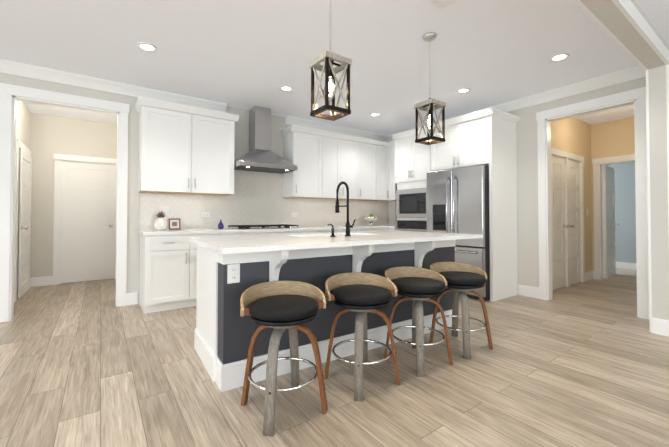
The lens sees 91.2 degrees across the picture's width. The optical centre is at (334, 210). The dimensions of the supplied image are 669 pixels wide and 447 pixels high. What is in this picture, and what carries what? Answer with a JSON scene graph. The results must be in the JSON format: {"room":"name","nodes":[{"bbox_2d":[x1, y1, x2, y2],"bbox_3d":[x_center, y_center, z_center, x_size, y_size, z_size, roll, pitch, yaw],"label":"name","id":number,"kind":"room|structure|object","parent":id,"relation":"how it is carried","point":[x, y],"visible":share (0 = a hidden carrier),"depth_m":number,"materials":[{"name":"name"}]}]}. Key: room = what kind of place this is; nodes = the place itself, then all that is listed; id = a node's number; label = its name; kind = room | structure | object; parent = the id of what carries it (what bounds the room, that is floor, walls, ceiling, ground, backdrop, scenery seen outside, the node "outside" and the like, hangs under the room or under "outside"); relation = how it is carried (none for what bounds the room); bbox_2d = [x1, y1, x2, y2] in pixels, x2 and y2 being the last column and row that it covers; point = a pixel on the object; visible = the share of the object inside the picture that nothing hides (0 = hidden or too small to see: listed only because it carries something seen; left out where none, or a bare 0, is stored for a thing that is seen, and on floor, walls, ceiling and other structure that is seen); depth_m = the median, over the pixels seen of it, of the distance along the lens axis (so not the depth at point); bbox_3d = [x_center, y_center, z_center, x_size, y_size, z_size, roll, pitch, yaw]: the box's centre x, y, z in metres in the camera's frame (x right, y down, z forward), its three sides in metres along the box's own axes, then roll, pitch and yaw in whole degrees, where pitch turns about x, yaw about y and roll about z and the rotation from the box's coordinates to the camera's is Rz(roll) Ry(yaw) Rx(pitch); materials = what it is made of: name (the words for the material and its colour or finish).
{"room":"kitchen","nodes":[
{"label":"kitchen","id":0,"kind":"room"},
{"bbox_2d":[16,101,31,264],"bbox_3d":[-4.289,-0.192,4.341,0.120,2.740,2.120,1,-1,-36],"label":"wall","id":1,"kind":"structure","parent":0,"point":[24,116],"depth_m":4.82,"materials":[{"name":"white paint"}]},
{"bbox_2d":[17,148,31,298],"bbox_3d":[-4.412,0.171,4.709,0.112,2.010,0.800,1,-1,-36],"label":"hall door","id":2,"kind":"structure","parent":1,"relation":"in","point":[24,221],"depth_m":4.61,"materials":[{"name":"white wood"}]},
{"bbox_2d":[30,113,116,276],"bbox_3d":[-4.334,-0.173,5.538,1.200,2.740,0.120,1,-1,-36],"label":"wall","id":3,"kind":"structure","parent":0,"point":[44,138],"depth_m":5.28,"materials":[{"name":"white paint"}]},
{"bbox_2d":[30,276,52,286],"bbox_3d":[-4.659,1.118,5.194,0.295,0.147,0.030,1,-1,-36],"label":"baseboard","id":4,"kind":"structure","parent":3,"relation":"attached to","point":[45,280],"depth_m":5.20,"materials":[{"name":"white"}]},
{"bbox_2d":[60,161,114,282],"bbox_3d":[-4.200,0.185,5.604,0.750,2.010,0.182,1,-1,-36],"label":"door","id":5,"kind":"structure","parent":3,"relation":"in","point":[87,219],"depth_m":5.58,"materials":[{"name":"white wood"}]},
{"bbox_2d":[0,279,668,446],"bbox_3d":[0.577,1.181,2.634,14.400,0.060,11.300,1,-1,-36],"label":"floor","id":6,"kind":"structure","parent":0,"point":[92,364],"depth_m":2.15,"materials":[{"name":"brown wood"}]},
{"bbox_2d":[138,233,197,313],"bbox_3d":[-2.082,0.729,4.059,0.520,0.890,0.638,1,-1,-36],"label":"base cabinet","id":7,"kind":"object","parent":6,"relation":"on","point":[168,271],"depth_m":3.81,"materials":[{"name":"white paint"}]},
{"bbox_2d":[138,225,395,236],"bbox_3d":[-0.461,0.280,5.109,4.422,0.040,0.823,1,-1,-36],"label":"countertop","id":8,"kind":"structure","parent":7,"relation":"on","point":[143,232],"depth_m":4.39,"materials":[{"name":"white stone"}]},
{"bbox_2d":[154,211,167,229],"bbox_3d":[-2.188,0.120,4.129,0.158,0.247,0.163,1,-1,-36],"label":"decor","id":9,"kind":"object","parent":8,"relation":"on","point":[160,223],"visible":1,"depth_m":4.09,"materials":[{"name":"white ceramic"}]},
{"bbox_2d":[169,219,180,229],"bbox_3d":[-2.121,0.174,4.345,0.140,0.146,0.036,1,-1,-36],"label":"decorative frame","id":10,"kind":"object","parent":8,"relation":"on","point":[174,224],"visible":0.96,"depth_m":4.34,"materials":[{"name":"brown wood"}]},
{"bbox_2d":[218,220,223,228],"bbox_3d":[-1.589,0.186,4.580,0.084,0.129,0.083,1,-1,-36],"label":"vase","id":11,"kind":"object","parent":8,"relation":"on","point":[220,225],"visible":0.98,"depth_m":4.55,"materials":[{"name":"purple glass"}]},
{"bbox_2d":[228,224,298,229],"bbox_3d":[-1.024,0.232,4.812,0.910,0.045,0.520,1,-1,-36],"label":"gas cooktop","id":12,"kind":"object","parent":8,"relation":"in","point":[243,227],"visible":1,"depth_m":4.67,"materials":[{"name":"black metal"}]},
{"bbox_2d":[364,213,378,225],"bbox_3d":[0.678,0.160,6.053,0.291,0.228,0.291,1,-1,-36],"label":"fruit bowl","id":13,"kind":"object","parent":8,"relation":"on","point":[370,218],"visible":1,"depth_m":5.98,"materials":[{"name":"white ceramic"}]},
{"bbox_2d":[198,233,241,236],"bbox_3d":[-1.684,0.733,4.343,0.702,0.890,0.638,1,-1,-36],"label":"base cabinet","id":14,"kind":"object","parent":6,"relation":"on","point":[199,234],"depth_m":4.12,"materials":[{"name":"white paint"}]},
{"bbox_2d":[242,229,305,234],"bbox_3d":[-1.029,0.741,4.811,1.033,0.890,0.638,1,-1,-36],"label":"base cabinet","id":15,"kind":"object","parent":6,"relation":"on","point":[272,231],"depth_m":4.62,"materials":[{"name":"white paint"}]},
{"bbox_2d":[239,281,327,436],"bbox_3d":[-0.307,0.798,1.925,0.494,0.687,0.449,1,-1,-36],"label":"bar stool","id":16,"kind":"object","parent":6,"relation":"on","point":[280,307],"visible":1,"depth_m":1.85,"materials":[{"name":"black leather"}]},
{"bbox_2d":[306,229,341,232],"bbox_3d":[-0.373,0.748,5.279,0.702,0.890,0.638,1,-1,-36],"label":"base cabinet","id":17,"kind":"object","parent":6,"relation":"on","point":[307,230],"depth_m":5.02,"materials":[{"name":"white paint"}]},
{"bbox_2d":[194,238,473,391],"bbox_3d":[0.078,0.708,3.016,2.399,0.898,1.174,1,-1,-36],"label":"kitchen island","id":18,"kind":"object","parent":6,"relation":"on","point":[231,270],"depth_m":2.43,"materials":[{"name":"white paint"}]},
{"bbox_2d":[188,234,343,253],"bbox_3d":[-0.595,0.236,2.544,0.870,0.032,1.195,1,-1,-36],"label":"island countertop","id":19,"kind":"structure","parent":18,"relation":"on","point":[222,244],"depth_m":2.27,"materials":[{"name":"white stone"}]},
{"bbox_2d":[300,234,331,237],"bbox_3d":[-0.008,0.365,3.162,0.870,0.230,0.469,1,-1,-36],"label":"sink","id":20,"kind":"object","parent":19,"relation":"in","point":[301,235],"depth_m":3.26,"materials":[{"name":"white ceramic"}]},
{"bbox_2d":[332,234,427,245],"bbox_3d":[0.261,0.239,2.749,0.864,0.032,0.606,1,-1,-36],"label":"island countertop","id":21,"kind":"structure","parent":18,"relation":"on","point":[355,239],"depth_m":2.63,"materials":[{"name":"white stone"}]},
{"bbox_2d":[327,224,334,236],"bbox_3d":[-0.032,0.168,2.869,0.043,0.112,0.103,1,-1,-36],"label":"soap dispenser","id":22,"kind":"object","parent":21,"relation":"on","point":[332,232],"visible":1,"depth_m":2.84,"materials":[{"name":"black metal"}]},
{"bbox_2d":[335,181,355,235],"bbox_3d":[0.091,-0.022,3.019,0.108,0.498,0.225,1,-1,-36],"label":"pull-down faucet","id":23,"kind":"object","parent":21,"relation":"on","point":[348,225],"visible":1,"depth_m":2.94,"materials":[{"name":"black metal"}]},
{"bbox_2d":[344,230,482,241],"bbox_3d":[0.788,0.250,3.443,0.850,0.032,1.194,1,-1,-36],"label":"island countertop","id":24,"kind":"structure","parent":18,"relation":"on","point":[432,236],"depth_m":3.20,"materials":[{"name":"white stone"}]},
{"bbox_2d":[342,229,377,231],"bbox_3d":[0.171,0.754,5.668,0.882,0.890,0.638,1,-1,-36],"label":"base cabinet","id":25,"kind":"object","parent":6,"relation":"on","point":[343,230],"depth_m":5.46,"materials":[{"name":"white paint"}]},
{"bbox_2d":[324,272,399,401],"bbox_3d":[0.172,0.803,2.236,0.490,0.687,0.450,1,-1,-36],"label":"bar stool","id":26,"kind":"object","parent":6,"relation":"on","point":[360,294],"visible":1,"depth_m":2.16,"materials":[{"name":"black leather"}]},
{"bbox_2d":[393,126,431,229],"bbox_3d":[1.502,-0.058,5.566,0.702,2.510,0.805,1,-1,-36],"label":"tall cabinet","id":27,"kind":"object","parent":6,"relation":"on","point":[412,163],"visible":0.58,"depth_m":5.39,"materials":[{"name":"white paint"}]},
{"bbox_2d":[397,188,426,217],"bbox_3d":[1.515,-0.118,5.549,0.608,0.480,0.680,1,-1,-36],"label":"built-in microwave","id":28,"kind":"object","parent":27,"relation":"in","point":[411,203],"visible":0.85,"depth_m":5.37,"materials":[{"name":"grey metal"}]},
{"bbox_2d":[397,220,426,231],"bbox_3d":[1.498,0.527,5.526,0.651,0.730,0.680,1,-1,-36],"label":"wall oven","id":29,"kind":"object","parent":27,"relation":"in","point":[412,225],"visible":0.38,"depth_m":5.38,"materials":[{"name":"grey"}]},
{"bbox_2d":[384,266,452,376],"bbox_3d":[0.623,0.807,2.529,0.495,0.687,0.449,1,-1,-36],"label":"bar stool","id":30,"kind":"object","parent":6,"relation":"on","point":[417,286],"visible":0.81,"depth_m":2.45,"materials":[{"name":"black leather"}]},
{"bbox_2d":[426,165,489,300],"bbox_3d":[1.937,0.298,4.793,0.831,1.775,0.906,1,-1,-36],"label":"refrigerator","id":31,"kind":"object","parent":6,"relation":"on","point":[457,200],"visible":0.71,"depth_m":4.43,"materials":[{"name":"grey metal"}]},
{"bbox_2d":[429,262,492,358],"bbox_3d":[1.060,0.812,2.813,0.492,0.687,0.449,1,-1,-36],"label":"bar stool","id":32,"kind":"object","parent":6,"relation":"on","point":[462,279],"visible":0.83,"depth_m":2.74,"materials":[{"name":"black leather"}]},
{"bbox_2d":[431,107,519,301],"bbox_3d":[2.025,-0.070,4.809,0.732,2.510,1.015,1,-1,-36],"label":"tall cabinet","id":33,"kind":"object","parent":6,"relation":"on","point":[487,136],"visible":0.85,"depth_m":4.47,"materials":[{"name":"white paint"}]},
{"bbox_2d":[585,270,594,280],"bbox_3d":[4.412,1.126,5.673,0.425,0.147,0.035,1,-1,-36],"label":"baseboard","id":34,"kind":"structure","parent":6,"relation":"on","point":[589,275],"depth_m":5.68,"materials":[{"name":"white"}]},
{"bbox_2d":[603,267,636,283],"bbox_3d":[5.641,1.198,6.005,1.840,0.012,4.700,1,-1,-36],"label":"carpet floor","id":35,"kind":"structure","parent":6,"relation":"on","point":[626,275],"depth_m":5.95,"materials":[{"name":"beige carpet"}]},
{"bbox_2d":[0,0,668,319],"bbox_3d":[0.032,-0.245,0.940,11.120,2.740,0.140,1,-1,-36],"label":"wall","id":36,"kind":"structure","parent":0,"point":[610,16],"depth_m":1.43,"materials":[{"name":"white paint"}]},
{"bbox_2d":[0,59,226,111],"bbox_3d":[-4.218,-1.527,2.911,6.470,0.115,0.085,1,-1,-36],"label":"crown molding","id":37,"kind":"structure","parent":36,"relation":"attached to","point":[83,81],"depth_m":3.92,"materials":[{"name":"white wood"}]},
{"bbox_2d":[126,293,129,301],"bbox_3d":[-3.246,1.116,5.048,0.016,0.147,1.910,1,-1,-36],"label":"baseboard","id":38,"kind":"structure","parent":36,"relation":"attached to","point":[127,294],"depth_m":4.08,"materials":[{"name":"white"}]},
{"bbox_2d":[135,97,238,195],"bbox_3d":[-1.927,-0.782,4.343,1.206,1.100,0.393,1,-1,-36],"label":"upper cabinet","id":39,"kind":"object","parent":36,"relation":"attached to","point":[184,149],"visible":1,"depth_m":4.18,"materials":[{"name":"white paint"}]},
{"bbox_2d":[140,156,387,229],"bbox_3d":[-0.686,-0.270,5.456,4.399,1.069,0.015,1,-1,-36],"label":"tile backsplash","id":40,"kind":"structure","parent":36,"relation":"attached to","point":[256,198],"depth_m":5.06,"materials":[{"name":"white tile"}]},
{"bbox_2d":[160,207,169,215],"bbox_3d":[-2.245,0.008,4.331,0.120,0.120,0.009,1,-1,-36],"label":"light switch","id":41,"kind":"object","parent":40,"relation":"attached to","point":[166,210],"visible":0.65,"depth_m":4.34,"materials":[{"name":"white plastic"}]},
{"bbox_2d":[201,212,209,216],"bbox_3d":[-1.822,0.053,4.633,0.120,0.075,0.009,1,-1,-36],"label":"outlet","id":42,"kind":"object","parent":40,"relation":"attached to","point":[205,214],"visible":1,"depth_m":4.63,"materials":[{"name":"white plastic"}]},
{"bbox_2d":[234,106,296,173],"bbox_3d":[-1.067,-1.078,4.892,0.898,0.943,0.488,1,-1,-36],"label":"range hood","id":43,"kind":"object","parent":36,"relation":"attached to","point":[260,156],"visible":0.92,"depth_m":4.85,"materials":[{"name":"silver metal"}]},
{"bbox_2d":[281,125,324,198],"bbox_3d":[-0.496,-0.768,5.393,0.597,1.096,0.348,1,-1,-36],"label":"upper cabinet","id":44,"kind":"object","parent":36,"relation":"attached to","point":[304,148],"depth_m":5.24,"materials":[{"name":"white paint"}]},
{"bbox_2d":[0,0,668,332],"bbox_3d":[-0.623,-0.199,0.369,9.390,2.630,0.026,1,-1,-36],"label":"door frame","id":45,"kind":"structure","parent":36,"relation":"attached to","point":[11,95],"depth_m":1.44,"materials":[{"name":"white wood"}]},
{"bbox_2d":[285,116,387,141],"bbox_3d":[0.119,-1.479,6.009,2.250,0.115,0.085,1,-1,-36],"label":"crown molding","id":46,"kind":"structure","parent":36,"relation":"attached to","point":[289,120],"depth_m":5.90,"materials":[{"name":"white wood"}]},
{"bbox_2d":[321,131,360,199],"bbox_3d":[0.006,-0.762,5.752,0.883,1.096,0.348,1,-1,-36],"label":"upper cabinet","id":47,"kind":"object","parent":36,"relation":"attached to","point":[326,163],"depth_m":5.63,"materials":[{"name":"white paint"}]},
{"bbox_2d":[361,137,372,200],"bbox_3d":[0.499,-0.756,6.104,0.572,1.096,0.348,1,-1,-36],"label":"upper cabinet","id":48,"kind":"object","parent":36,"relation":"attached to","point":[366,144],"depth_m":5.97,"materials":[{"name":"white paint"}]},
{"bbox_2d":[373,141,388,200],"bbox_3d":[0.794,-0.754,6.287,0.367,1.096,0.393,1,-1,-36],"label":"upper cabinet","id":49,"kind":"object","parent":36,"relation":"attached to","point":[380,148],"depth_m":6.17,"materials":[{"name":"white paint"}]},
{"bbox_2d":[388,201,395,224],"bbox_3d":[1.336,0.041,6.388,0.019,0.477,0.810,1,-1,-36],"label":"tile backsplash","id":50,"kind":"structure","parent":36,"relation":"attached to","point":[391,204],"depth_m":6.63,"materials":[{"name":"white tile"}]},
{"bbox_2d":[389,141,395,200],"bbox_3d":[1.276,-0.756,6.162,0.393,1.096,0.492,1,-1,-36],"label":"upper cabinet","id":51,"kind":"object","parent":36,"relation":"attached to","point":[392,185],"depth_m":6.18,"materials":[{"name":"white paint"}]},
{"bbox_2d":[388,67,645,141],"bbox_3d":[2.216,-1.492,5.125,0.085,0.115,3.960,1,-1,-36],"label":"crown molding","id":52,"kind":"structure","parent":36,"relation":"attached to","point":[632,73],"depth_m":4.08,"materials":[{"name":"white wood"}]},
{"bbox_2d":[652,317,666,331],"bbox_3d":[3.277,1.089,3.311,0.420,0.147,0.020,1,-1,-36],"label":"baseboard","id":53,"kind":"structure","parent":36,"relation":"attached to","point":[660,326],"depth_m":3.08,"materials":[{"name":"white"}]},
{"bbox_2d":[0,0,668,135],"bbox_3d":[0.577,-1.638,2.678,14.400,0.100,11.300,1,-1,-36],"label":"ceiling","id":54,"kind":"structure","parent":0,"point":[246,54],"depth_m":3.21,"materials":[{"name":"white paint"}]},
{"bbox_2d":[136,42,156,51],"bbox_3d":[-1.803,-1.576,3.152,0.176,0.008,0.176,1,-1,-36],"label":"recessed light","id":55,"kind":"object","parent":54,"relation":"in","point":[145,46],"visible":1,"depth_m":3.15,"materials":[{"name":"white"}]},
{"bbox_2d":[279,85,292,90],"bbox_3d":[-0.615,-1.560,4.173,0.176,0.008,0.176,1,-1,-36],"label":"recessed light","id":56,"kind":"object","parent":54,"relation":"in","point":[286,88],"visible":1,"depth_m":4.17,"materials":[{"name":"white"}]},
{"bbox_2d":[309,0,351,120],"bbox_3d":[-0.027,-1.105,2.103,0.196,0.983,0.196,1,-1,-36],"label":"pendant light","id":57,"kind":"object","parent":54,"relation":"hanging from","point":[328,58],"visible":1,"depth_m":2.07,"materials":[{"name":"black metal"}]},
{"bbox_2d":[369,113,379,115],"bbox_3d":[0.646,-1.543,5.246,0.176,0.008,0.176,1,-1,-36],"label":"recessed light","id":58,"kind":"object","parent":54,"relation":"in","point":[374,114],"visible":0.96,"depth_m":5.24,"materials":[{"name":"white"}]},
{"bbox_2d":[414,32,445,144],"bbox_3d":[0.861,-1.101,2.959,0.196,0.963,0.196,1,-1,-36],"label":"pendant light","id":59,"kind":"object","parent":54,"relation":"hanging from","point":[430,102],"visible":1,"depth_m":2.93,"materials":[{"name":"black metal"}]},
{"bbox_2d":[427,0,460,9],"bbox_3d":[0.768,-1.586,2.409,0.360,0.012,0.180,1,-1,-36],"label":"ceiling vent","id":60,"kind":"object","parent":54,"relation":"in","point":[443,4],"visible":1,"depth_m":2.49,"materials":[{"name":"white"}]},
{"bbox_2d":[456,88,470,92],"bbox_3d":[1.669,-1.559,4.244,0.176,0.008,0.176,1,-1,-36],"label":"recessed light","id":61,"kind":"object","parent":54,"relation":"in","point":[463,90],"visible":0.98,"depth_m":4.24,"materials":[{"name":"white"}]},
{"bbox_2d":[549,53,569,61],"bbox_3d":[2.303,-1.573,3.357,0.176,0.008,0.176,1,-1,-36],"label":"recessed light","id":62,"kind":"object","parent":54,"relation":"in","point":[558,57],"visible":1,"depth_m":3.35,"materials":[{"name":"white"}]},
{"bbox_2d":[551,117,634,271],"bbox_3d":[3.149,-0.196,4.081,0.004,2.740,1.170,1,-1,-36],"label":"wall","id":63,"kind":"structure","parent":0,"point":[587,141],"depth_m":4.05,"materials":[{"name":"beige paint"}]},
{"bbox_2d":[518,284,538,298],"bbox_3d":[2.671,1.107,4.506,0.016,0.147,0.270,1,-1,-36],"label":"baseboard","id":64,"kind":"structure","parent":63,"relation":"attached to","point":[523,290],"depth_m":4.50,"materials":[{"name":"white"}]},
{"bbox_2d":[552,156,568,289],"bbox_3d":[3.406,0.176,5.027,0.542,2.010,0.182,1,-1,-36],"label":"closet door","id":65,"kind":"structure","parent":63,"relation":"in","point":[558,222],"depth_m":5.04,"materials":[{"name":"white wood"}]},
{"bbox_2d":[569,160,580,284],"bbox_3d":[3.917,0.181,5.392,0.535,2.010,0.182,1,-1,-36],"label":"closet door","id":66,"kind":"structure","parent":63,"relation":"in","point":[574,217],"depth_m":5.41,"materials":[{"name":"white wood"}]},
{"bbox_2d":[602,165,618,277],"bbox_3d":[5.075,0.192,6.052,0.780,2.010,0.182,1,-1,-41],"label":"bedroom door","id":67,"kind":"structure","parent":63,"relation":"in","point":[609,224],"depth_m":5.96,"materials":[{"name":"white wood"}]},
{"bbox_2d":[602,162,635,262],"bbox_3d":[6.357,-0.158,6.538,0.120,2.740,4.700,1,-1,-36],"label":"wall","id":68,"kind":"structure","parent":0,"point":[625,217],"depth_m":6.83,"materials":[{"name":"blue paint"}]},
{"bbox_2d":[603,261,636,269],"bbox_3d":[6.301,1.138,6.478,0.016,0.147,4.500,1,-1,-36],"label":"baseboard","id":69,"kind":"structure","parent":68,"relation":"attached to","point":[624,265],"depth_m":6.81,"materials":[{"name":"white"}]}
]}

